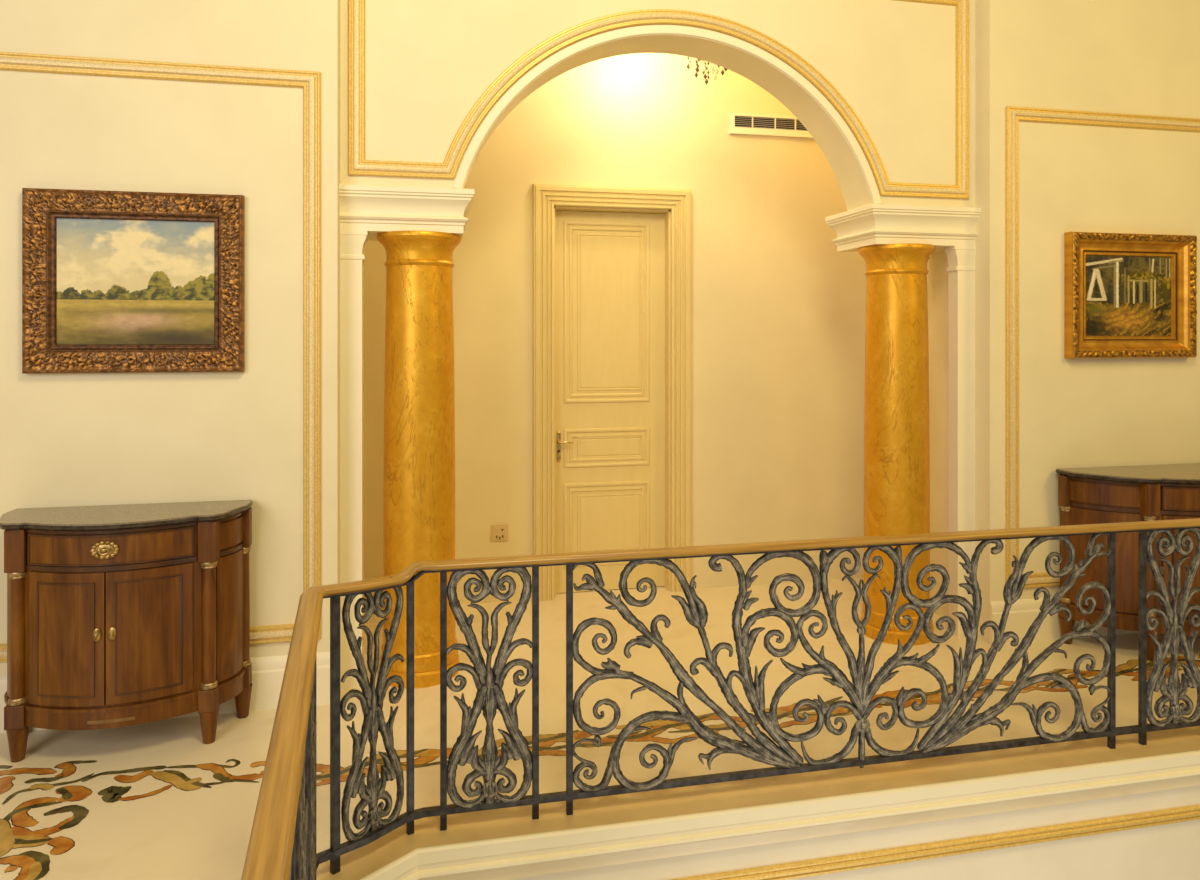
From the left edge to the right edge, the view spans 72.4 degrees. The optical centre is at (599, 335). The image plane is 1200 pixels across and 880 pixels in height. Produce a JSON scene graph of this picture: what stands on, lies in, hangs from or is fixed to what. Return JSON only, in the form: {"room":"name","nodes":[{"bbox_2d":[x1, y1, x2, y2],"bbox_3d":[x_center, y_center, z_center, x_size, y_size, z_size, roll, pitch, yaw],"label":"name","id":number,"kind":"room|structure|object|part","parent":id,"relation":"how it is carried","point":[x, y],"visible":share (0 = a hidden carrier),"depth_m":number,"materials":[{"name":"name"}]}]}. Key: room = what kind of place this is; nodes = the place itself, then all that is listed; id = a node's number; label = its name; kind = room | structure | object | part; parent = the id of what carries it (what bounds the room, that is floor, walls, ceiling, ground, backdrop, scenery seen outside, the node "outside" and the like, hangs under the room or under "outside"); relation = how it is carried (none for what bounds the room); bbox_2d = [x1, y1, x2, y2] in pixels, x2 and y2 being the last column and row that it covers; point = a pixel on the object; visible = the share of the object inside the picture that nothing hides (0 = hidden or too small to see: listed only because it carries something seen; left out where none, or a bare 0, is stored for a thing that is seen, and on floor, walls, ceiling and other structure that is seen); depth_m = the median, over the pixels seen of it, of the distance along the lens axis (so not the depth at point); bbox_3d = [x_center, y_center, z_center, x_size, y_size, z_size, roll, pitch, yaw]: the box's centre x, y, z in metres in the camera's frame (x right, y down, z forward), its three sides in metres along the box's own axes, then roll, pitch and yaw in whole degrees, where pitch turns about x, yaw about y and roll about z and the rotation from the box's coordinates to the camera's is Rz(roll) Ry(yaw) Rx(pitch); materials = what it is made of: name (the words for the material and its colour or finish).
{"room":"upstairs landing","nodes":[
{"label":"upstairs landing","id":0,"kind":"room"},
{"bbox_2d":[0,0,339,676],"bbox_3d":[-2.861,-0.700,3.920,3.214,4.600,1.350,0,0,-12],"label":"wall","id":1,"kind":"structure","parent":0,"point":[67,439],"depth_m":3.47,"materials":[{"name":"beige paint"}]},
{"bbox_2d":[22,188,244,373],"bbox_3d":[-1.925,-0.223,3.403,0.834,0.751,0.052,0,0,-12],"label":"framed painting","id":2,"kind":"object","parent":1,"relation":"attached to","point":[113,281],"visible":1,"depth_m":3.40,"materials":[{"name":"brown wood"}]},
{"bbox_2d":[0,52,320,662],"bbox_3d":[-1.924,0.085,3.415,1.448,2.467,0.025,0,0,-12],"label":"trim","id":3,"kind":"structure","parent":1,"relation":"attached to","point":[310,81],"depth_m":3.55,"materials":[{"name":"gold metal"}]},
{"bbox_2d":[0,652,329,732],"bbox_3d":[-2.720,1.490,3.249,3.214,0.220,0.022,0,0,-12],"label":"baseboard","id":4,"kind":"structure","parent":1,"relation":"attached to","point":[267,672],"depth_m":3.51,"materials":[{"name":"beige paint"}]},
{"bbox_2d":[340,230,368,689],"bbox_3d":[-1.123,0.561,3.754,0.118,2.078,0.090,0,0,-12],"label":"trim","id":5,"kind":"structure","parent":1,"relation":"attached to","point":[352,242],"depth_m":3.72,"materials":[{"name":"beige paint"}]},
{"bbox_2d":[339,184,473,240],"bbox_3d":[-0.923,-0.578,3.965,0.598,0.200,0.504,0,0,-12],"label":"trim","id":6,"kind":"structure","parent":1,"relation":"attached to","point":[374,209],"depth_m":3.75,"materials":[{"name":"beige paint"}]},
{"bbox_2d":[0,578,1199,879],"bbox_3d":[0.660,1.654,3.179,9.800,0.132,4.350,0,0,-12],"label":"floor","id":7,"kind":"structure","parent":0,"point":[151,800],"depth_m":3.10,"materials":[{"name":"beige stone"}]},
{"bbox_2d":[0,500,252,762],"bbox_3d":[-1.881,1.149,3.221,0.912,0.903,0.373,0,0,-12],"label":"base cabinet","id":8,"kind":"object","parent":7,"relation":"on","point":[123,615],"visible":1,"depth_m":3.09,"materials":[{"name":"brown wood"}]},
{"bbox_3d":[-2.279,1.131,3.176,0.028,0.494,0.175,0,0,-34],"label":"panel","id":9,"kind":"part","parent":8,"relation":"part of","materials":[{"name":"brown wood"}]},
{"bbox_3d":[-2.197,1.138,3.095,0.053,0.460,0.053,0,0,-12],"label":"post","id":10,"kind":"part","parent":8,"relation":"part of","materials":[{"name":"brown wood"}]},
{"bbox_3d":[-1.993,1.132,3.054,0.213,0.412,0.015,0,0,3],"label":"door panel","id":11,"kind":"part","parent":8,"relation":"part of","materials":[{"name":"brown wood"}]},
{"bbox_3d":[-1.996,1.131,3.072,0.280,0.494,0.087,0,0,-12],"label":"door","id":12,"kind":"part","parent":8,"relation":"part of","materials":[{"name":"brown wood"}]},
{"bbox_3d":[-1.845,0.798,3.052,0.098,0.070,0.025,0,0,-12],"label":"rosette pull","id":13,"kind":"part","parent":8,"relation":"part of","materials":[{"name":"gold metal"}]},
{"bbox_3d":[-1.856,0.799,3.102,0.566,0.102,0.087,0,0,-12],"label":"drawer","id":14,"kind":"part","parent":8,"relation":"part of","materials":[{"name":"brown wood"}]},
{"bbox_3d":[-1.883,0.801,3.230,0.856,0.154,0.347,0,0,-12],"label":"rail moulding","id":15,"kind":"part","parent":8,"relation":"part of","materials":[{"name":"brown wood"}]},
{"bbox_3d":[-1.711,1.132,3.113,0.213,0.412,0.015,0,0,-27],"label":"door panel","id":16,"kind":"part","parent":8,"relation":"part of","materials":[{"name":"brown wood"}]},
{"bbox_3d":[-1.716,1.131,3.131,0.280,0.494,0.087,0,0,-12],"label":"door","id":17,"kind":"part","parent":8,"relation":"part of","materials":[{"name":"brown wood"}]},
{"bbox_3d":[-1.541,1.138,3.233,0.053,0.460,0.053,0,0,-12],"label":"post","id":18,"kind":"part","parent":8,"relation":"part of","materials":[{"name":"brown wood"}]},
{"bbox_3d":[-1.498,1.131,3.340,0.028,0.494,0.175,0,0,10],"label":"panel","id":19,"kind":"part","parent":8,"relation":"part of","materials":[{"name":"brown wood"}]},
{"bbox_3d":[-1.502,1.138,3.449,0.053,0.460,0.053,0,0,-12],"label":"post","id":20,"kind":"part","parent":8,"relation":"part of","materials":[{"name":"brown wood"}]},
{"bbox_2d":[377,230,461,688],"bbox_3d":[-0.859,0.561,3.907,0.394,2.078,0.394,0,0,-12],"label":"column","id":21,"kind":"structure","parent":7,"relation":"on","point":[419,480],"depth_m":3.76,"materials":[{"name":"gold metal"}]},
{"bbox_2d":[241,518,1199,879],"bbox_3d":[1.718,1.157,2.156,4.950,0.864,1.917,0,0,-12],"label":"iron railing","id":22,"kind":"object","parent":7,"relation":"on","point":[282,841],"visible":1,"depth_m":2.80,"materials":[{"name":"black metal"}]},
{"bbox_3d":[-0.578,1.179,1.524,0.020,0.822,0.021,0,0,-17],"label":"post","id":23,"kind":"part","parent":22,"relation":"part of","materials":[{"name":"metal"}]},
{"bbox_3d":[-0.615,1.179,1.649,0.020,0.822,0.021,0,0,-17],"label":"post","id":24,"kind":"part","parent":22,"relation":"part of","materials":[{"name":"metal"}]},
{"bbox_3d":[-0.640,0.935,1.727,0.022,0.362,0.138,0,0,-17],"label":"stem","id":25,"kind":"part","parent":22,"relation":"part of","materials":[{"name":"metal"}]},
{"bbox_3d":[-0.658,1.290,1.794,0.022,0.503,0.062,0,0,-17],"label":"scroll panel","id":26,"kind":"part","parent":22,"relation":"part of","materials":[{"name":"metal"}]},
{"bbox_3d":[-0.680,0.936,1.859,0.022,0.362,0.139,0,0,-17],"label":"stem","id":27,"kind":"part","parent":22,"relation":"part of","materials":[{"name":"metal"}]},
{"bbox_3d":[-0.701,1.179,1.938,0.020,0.822,0.021,0,0,-17],"label":"post","id":28,"kind":"part","parent":22,"relation":"part of","materials":[{"name":"metal"}]},
{"bbox_3d":[-0.738,1.179,2.062,0.020,0.822,0.021,0,0,-17],"label":"post","id":29,"kind":"part","parent":22,"relation":"part of","materials":[{"name":"metal"}]},
{"bbox_3d":[-0.763,1.336,2.138,0.022,0.389,0.142,0,0,-17],"label":"stem","id":30,"kind":"part","parent":22,"relation":"part of","materials":[{"name":"metal"}]},
{"bbox_3d":[-0.763,0.935,2.140,0.022,0.362,0.138,0,0,-17],"label":"stem","id":31,"kind":"part","parent":22,"relation":"part of","materials":[{"name":"metal"}]},
{"bbox_3d":[-0.781,1.290,2.207,0.022,0.503,0.062,0,0,-17],"label":"scroll panel","id":32,"kind":"part","parent":22,"relation":"part of","materials":[{"name":"metal"}]},
{"bbox_3d":[-0.803,0.936,2.272,0.022,0.362,0.139,0,0,-17],"label":"stem","id":33,"kind":"part","parent":22,"relation":"part of","materials":[{"name":"metal"}]},
{"bbox_3d":[-0.824,1.179,2.351,0.020,0.822,0.021,0,0,-17],"label":"post","id":34,"kind":"part","parent":22,"relation":"part of","materials":[{"name":"metal"}]},
{"bbox_3d":[-0.785,1.179,2.431,0.020,0.822,0.024,0,0,42],"label":"post","id":35,"kind":"part","parent":22,"relation":"part of","materials":[{"name":"metal"}]},
{"bbox_3d":[-0.734,1.337,2.484,0.022,0.392,0.110,0,0,42],"label":"stem","id":36,"kind":"part","parent":22,"relation":"part of","materials":[{"name":"metal"}]},
{"bbox_3d":[-0.733,0.936,2.485,0.022,0.362,0.107,0,0,43],"label":"stem","id":37,"kind":"part","parent":22,"relation":"part of","materials":[{"name":"metal"}]},
{"bbox_3d":[-0.699,1.290,2.525,0.022,0.503,0.047,0,0,42],"label":"scroll panel","id":38,"kind":"part","parent":22,"relation":"part of","materials":[{"name":"metal"}]},
{"bbox_3d":[-0.661,0.935,2.563,0.022,0.362,0.106,0,0,42],"label":"stem","id":39,"kind":"part","parent":22,"relation":"part of","materials":[{"name":"metal"}]},
{"bbox_3d":[-0.660,1.336,2.564,0.022,0.389,0.109,0,0,42],"label":"stem","id":40,"kind":"part","parent":22,"relation":"part of","materials":[{"name":"metal"}]},
{"bbox_3d":[-0.606,1.173,2.621,0.021,0.834,0.020,0,0,-30],"label":"post","id":41,"kind":"part","parent":22,"relation":"part of","materials":[{"name":"metal"}]},
{"bbox_3d":[-0.504,1.172,2.643,0.021,0.836,0.020,0,0,-12],"label":"post","id":42,"kind":"part","parent":22,"relation":"part of","materials":[{"name":"metal"}]},
{"bbox_3d":[-0.428,1.333,2.656,0.142,0.398,0.022,0,0,-12],"label":"stem","id":43,"kind":"part","parent":22,"relation":"part of","materials":[{"name":"metal"}]},
{"bbox_3d":[-0.426,0.926,2.657,0.139,0.367,0.022,0,0,-12],"label":"stem","id":44,"kind":"part","parent":22,"relation":"part of","materials":[{"name":"metal"}]},
{"bbox_3d":[-0.360,1.285,2.673,0.062,0.510,0.022,0,0,-12],"label":"scroll panel","id":45,"kind":"part","parent":22,"relation":"part of","materials":[{"name":"metal"}]},
{"bbox_3d":[-0.292,0.925,2.685,0.138,0.368,0.022,0,0,-12],"label":"stem","id":46,"kind":"part","parent":22,"relation":"part of","materials":[{"name":"metal"}]},
{"bbox_3d":[-0.290,1.332,2.686,0.142,0.395,0.022,0,0,-12],"label":"stem","id":47,"kind":"part","parent":22,"relation":"part of","materials":[{"name":"metal"}]},
{"bbox_3d":[-0.213,1.172,2.704,0.021,0.836,0.020,0,0,-12],"label":"post","id":48,"kind":"part","parent":22,"relation":"part of","materials":[{"name":"metal"}]},
{"bbox_3d":[-0.102,1.172,2.728,0.021,0.836,0.020,0,0,-12],"label":"post","id":49,"kind":"part","parent":22,"relation":"part of","materials":[{"name":"metal"}]},
{"bbox_3d":[0.330,1.171,2.816,0.741,0.698,0.022,0,0,-12],"label":"stem","id":50,"kind":"part","parent":22,"relation":"part of","materials":[{"name":"metal"}]},
{"bbox_3d":[0.379,1.323,2.826,0.667,0.403,0.022,0,0,-12],"label":"stem","id":51,"kind":"part","parent":22,"relation":"part of","materials":[{"name":"metal"}]},
{"bbox_3d":[0.515,1.254,2.859,0.371,0.523,0.022,0,0,-12],"label":"stem","id":52,"kind":"part","parent":22,"relation":"part of","materials":[{"name":"metal"}]},
{"bbox_3d":[0.588,1.205,2.875,0.268,0.621,0.022,0,0,-12],"label":"stem","id":53,"kind":"part","parent":22,"relation":"part of","materials":[{"name":"metal"}]},
{"bbox_3d":[0.863,1.248,2.928,0.185,0.219,0.022,0,0,-12],"label":"stem","id":54,"kind":"part","parent":22,"relation":"part of","materials":[{"name":"metal"}]},
{"bbox_3d":[0.865,1.051,2.931,0.175,0.575,0.022,0,0,-12],"label":"stem","id":55,"kind":"part","parent":22,"relation":"part of","materials":[{"name":"metal"}]},
{"bbox_3d":[0.932,1.296,2.945,0.053,0.508,0.032,0,0,-12],"label":"scroll panel","id":56,"kind":"part","parent":22,"relation":"part of","materials":[{"name":"metal"}]},
{"bbox_3d":[1.012,1.051,2.962,0.176,0.575,0.022,0,0,-12],"label":"stem","id":57,"kind":"part","parent":22,"relation":"part of","materials":[{"name":"metal"}]},
{"bbox_3d":[1.016,1.249,2.960,0.185,0.218,0.022,0,0,-12],"label":"stem","id":58,"kind":"part","parent":22,"relation":"part of","materials":[{"name":"metal"}]},
{"bbox_3d":[1.289,1.204,3.022,0.268,0.620,0.022,0,0,-12],"label":"stem","id":59,"kind":"part","parent":22,"relation":"part of","materials":[{"name":"metal"}]},
{"bbox_3d":[1.362,1.254,3.037,0.371,0.524,0.022,0,0,-12],"label":"stem","id":60,"kind":"part","parent":22,"relation":"part of","materials":[{"name":"metal"}]},
{"bbox_3d":[1.500,1.324,3.062,0.667,0.405,0.022,0,0,-12],"label":"stem","id":61,"kind":"part","parent":22,"relation":"part of","materials":[{"name":"metal"}]},
{"bbox_3d":[1.548,1.170,3.072,0.742,0.698,0.022,0,0,-12],"label":"stem","id":62,"kind":"part","parent":22,"relation":"part of","materials":[{"name":"metal"}]},
{"bbox_3d":[1.974,1.172,3.164,0.021,0.836,0.020,0,0,-12],"label":"post","id":63,"kind":"part","parent":22,"relation":"part of","materials":[{"name":"metal"}]},
{"bbox_3d":[2.112,1.172,3.193,0.021,0.836,0.020,0,0,-12],"label":"post","id":64,"kind":"part","parent":22,"relation":"part of","materials":[{"name":"metal"}]},
{"bbox_3d":[2.188,1.333,3.207,0.142,0.398,0.022,0,0,-12],"label":"stem","id":65,"kind":"part","parent":22,"relation":"part of","materials":[{"name":"metal"}]},
{"bbox_3d":[2.190,0.926,3.207,0.139,0.367,0.022,0,0,-12],"label":"stem","id":66,"kind":"part","parent":22,"relation":"part of","materials":[{"name":"metal"}]},
{"bbox_3d":[2.257,1.285,3.223,0.062,0.510,0.022,0,0,-12],"label":"scroll panel","id":67,"kind":"part","parent":22,"relation":"part of","materials":[{"name":"metal"}]},
{"bbox_3d":[2.325,0.925,3.235,0.138,0.368,0.022,0,0,-12],"label":"stem","id":68,"kind":"part","parent":22,"relation":"part of","materials":[{"name":"metal"}]},
{"bbox_3d":[2.327,1.332,3.236,0.142,0.395,0.022,0,0,-12],"label":"stem","id":69,"kind":"part","parent":22,"relation":"part of","materials":[{"name":"metal"}]},
{"bbox_2d":[858,243,935,644],"bbox_3d":[1.599,0.561,4.424,0.394,2.078,0.394,0,0,-12],"label":"column","id":70,"kind":"structure","parent":7,"relation":"on","point":[896,394],"depth_m":4.29,"materials":[{"name":"gold metal"}]},
{"bbox_2d":[1056,463,1199,660],"bbox_3d":[3.015,1.149,4.215,1.186,0.903,0.443,0,0,-12],"label":"base cabinet","id":71,"kind":"object","parent":7,"relation":"on","point":[1112,494],"visible":0.66,"depth_m":4.10,"materials":[{"name":"brown wood"}]},
{"bbox_3d":[2.435,1.138,4.277,0.053,0.460,0.053,0,0,-12],"label":"post","id":72,"kind":"part","parent":71,"relation":"part of","materials":[{"name":"brown wood"}]},
{"bbox_3d":[2.553,1.131,4.148,0.315,0.494,0.043,0,0,35],"label":"panel","id":73,"kind":"part","parent":71,"relation":"part of","materials":[{"name":"brown wood"}]},
{"bbox_3d":[3.014,0.801,4.224,1.130,0.154,0.417,0,0,-12],"label":"rail moulding","id":74,"kind":"part","parent":71,"relation":"part of","materials":[{"name":"brown wood"}]},
{"bbox_3d":[2.716,1.138,4.057,0.053,0.460,0.053,0,0,-12],"label":"post","id":75,"kind":"part","parent":71,"relation":"part of","materials":[{"name":"brown wood"}]},
{"bbox_3d":[2.913,1.131,4.033,0.270,0.494,0.086,0,0,-12],"label":"door","id":76,"kind":"part","parent":71,"relation":"part of","materials":[{"name":"brown wood"}]},
{"bbox_3d":[3.048,0.799,4.061,0.546,0.102,0.086,0,0,-12],"label":"drawer","id":77,"kind":"part","parent":71,"relation":"part of","materials":[{"name":"brown wood"}]},
{"bbox_3d":[2.915,1.132,4.014,0.203,0.412,0.015,0,0,4],"label":"door panel","id":78,"kind":"part","parent":71,"relation":"part of","materials":[{"name":"brown wood"}]},
{"bbox_2d":[363,53,866,609],"bbox_3d":[0.169,-0.200,5.201,3.243,3.600,0.210,0,0,-12],"label":"wall","id":79,"kind":"structure","parent":0,"point":[778,314],"depth_m":5.20,"materials":[{"name":"paint"}]},
{"bbox_2d":[491,524,507,541],"bbox_3d":[-0.603,1.182,4.924,0.104,0.104,0.015,0,0,-12],"label":"wall socket","id":80,"kind":"object","parent":79,"relation":"attached to","point":[499,532],"visible":1,"depth_m":4.92,"materials":[{"name":"plastic"}]},
{"bbox_2d":[532,184,690,601],"bbox_3d":[0.071,0.340,5.114,0.998,2.521,0.169,0,0,-12],"label":"door","id":81,"kind":"structure","parent":79,"relation":"in","point":[611,266],"depth_m":5.13,"materials":[{"name":"yellow wood"}]},
{"bbox_3d":[-0.256,0.684,5.084,0.024,0.189,0.014,0,0,-12],"label":"lock plate","id":82,"kind":"part","parent":81,"relation":"part of","materials":[{"name":"gold metal"}]},
{"bbox_3d":[-0.212,0.655,5.061,0.094,0.017,0.052,0,0,-12],"label":"lever","id":83,"kind":"part","parent":81,"relation":"part of","materials":[{"name":"gold metal"}]},
{"bbox_3d":[0.045,1.179,5.148,0.553,0.523,0.013,0,0,-12],"label":"panel","id":84,"kind":"part","parent":81,"relation":"part of","materials":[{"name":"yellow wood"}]},
{"bbox_3d":[0.045,0.699,5.148,0.553,0.242,0.013,0,0,-12],"label":"panel","id":85,"kind":"part","parent":81,"relation":"part of","materials":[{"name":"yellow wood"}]},
{"bbox_3d":[0.045,-0.149,5.148,0.553,1.134,0.013,0,0,-12],"label":"panel","id":86,"kind":"part","parent":81,"relation":"part of","materials":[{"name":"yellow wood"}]},
{"bbox_2d":[729,113,813,138],"bbox_3d":[1.129,-1.354,5.283,0.624,0.132,0.024,0,0,-12],"label":"air vent","id":87,"kind":"object","parent":79,"relation":"in","point":[740,123],"visible":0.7,"depth_m":5.27,"materials":[{"name":"white metal"}]},
{"bbox_2d":[340,0,974,210],"bbox_3d":[0.386,-1.839,4.169,3.243,2.322,0.260,0,0,-12],"label":"wall","id":88,"kind":"structure","parent":0,"point":[428,63],"depth_m":4.13,"materials":[{"name":"beige paint"}]},
{"bbox_2d":[348,0,968,198],"bbox_3d":[0.412,-1.276,4.029,3.164,1.094,0.025,0,0,-12],"label":"trim","id":89,"kind":"structure","parent":88,"relation":"attached to","point":[357,164],"depth_m":3.97,"materials":[{"name":"beige paint"}]},
{"bbox_2d":[453,25,881,203],"bbox_3d":[0.388,-1.103,4.037,2.192,0.847,0.019,0,0,-12],"label":"trim","id":90,"kind":"structure","parent":88,"relation":"attached to","point":[584,44],"depth_m":4.01,"materials":[{"name":"beige paint"}]},
{"bbox_2d":[507,785,1199,879],"bbox_3d":[2.561,2.440,2.283,6.448,1.520,1.817,0,0,-12],"label":"wall","id":91,"kind":"structure","parent":0,"point":[1171,851],"depth_m":2.99,"materials":[{"name":"beige paint"}]},
{"bbox_2d":[360,750,1199,879],"bbox_3d":[2.564,1.644,2.282,6.444,0.112,1.813,0,0,-12],"label":"trim","id":92,"kind":"structure","parent":91,"relation":"attached to","point":[466,857],"depth_m":2.76,"materials":[{"name":"beige paint"}]},
{"bbox_2d":[672,805,1199,879],"bbox_3d":[2.659,1.830,3.223,5.870,0.050,0.018,0,0,-12],"label":"trim","id":93,"kind":"structure","parent":91,"relation":"attached to","point":[793,870],"depth_m":2.93,"materials":[{"name":"gold metal"}]},
{"bbox_2d":[927,0,1199,643],"bbox_3d":[3.521,-0.700,5.262,3.343,4.600,1.350,0,0,-12],"label":"wall","id":94,"kind":"structure","parent":0,"point":[1137,57],"depth_m":4.37,"materials":[{"name":"beige paint"}]},
{"bbox_2d":[825,204,980,252],"bbox_3d":[1.649,-0.578,4.506,0.632,0.200,0.504,0,0,-12],"label":"trim","id":95,"kind":"structure","parent":94,"relation":"attached to","point":[941,227],"depth_m":4.31,"materials":[{"name":"beige paint"}]},
{"bbox_2d":[944,246,975,636],"bbox_3d":[1.931,0.561,4.396,0.126,2.078,0.090,0,0,-12],"label":"trim","id":96,"kind":"structure","parent":94,"relation":"attached to","point":[961,259],"depth_m":4.37,"materials":[{"name":"beige paint"}]},
{"bbox_2d":[990,597,1137,644],"bbox_3d":[3.662,1.490,4.591,3.343,0.220,0.022,0,0,-12],"label":"baseboard","id":97,"kind":"structure","parent":94,"relation":"attached to","point":[1023,612],"depth_m":4.28,"materials":[{"name":"beige paint"}]},
{"bbox_2d":[1005,106,1199,587],"bbox_3d":[2.851,0.061,4.419,1.500,2.514,0.025,0,0,-12],"label":"trim","id":98,"kind":"structure","parent":94,"relation":"attached to","point":[1013,115],"depth_m":4.27,"materials":[{"name":"gold metal"}]},
{"bbox_2d":[1064,232,1196,357],"bbox_3d":[2.854,-0.215,4.400,0.786,0.666,0.072,0,0,-12],"label":"framed painting","id":99,"kind":"object","parent":94,"relation":"attached to","point":[1127,295],"visible":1,"depth_m":4.41,"materials":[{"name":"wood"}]},
{"bbox_3d":[0.259,-2.075,4.770,3.243,0.150,0.970,0,0,-12],"label":"ceiling","id":100,"kind":"structure","parent":0,"visible":0},
{"bbox_2d":[686,57,726,84],"bbox_3d":[0.640,-1.709,4.733,0.373,0.522,0.380,0,0,-12],"label":"chandelier","id":101,"kind":"object","parent":100,"relation":"hanging from","point":[688,66],"visible":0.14,"depth_m":4.74,"materials":[{"name":"gold metal"}]}
]}

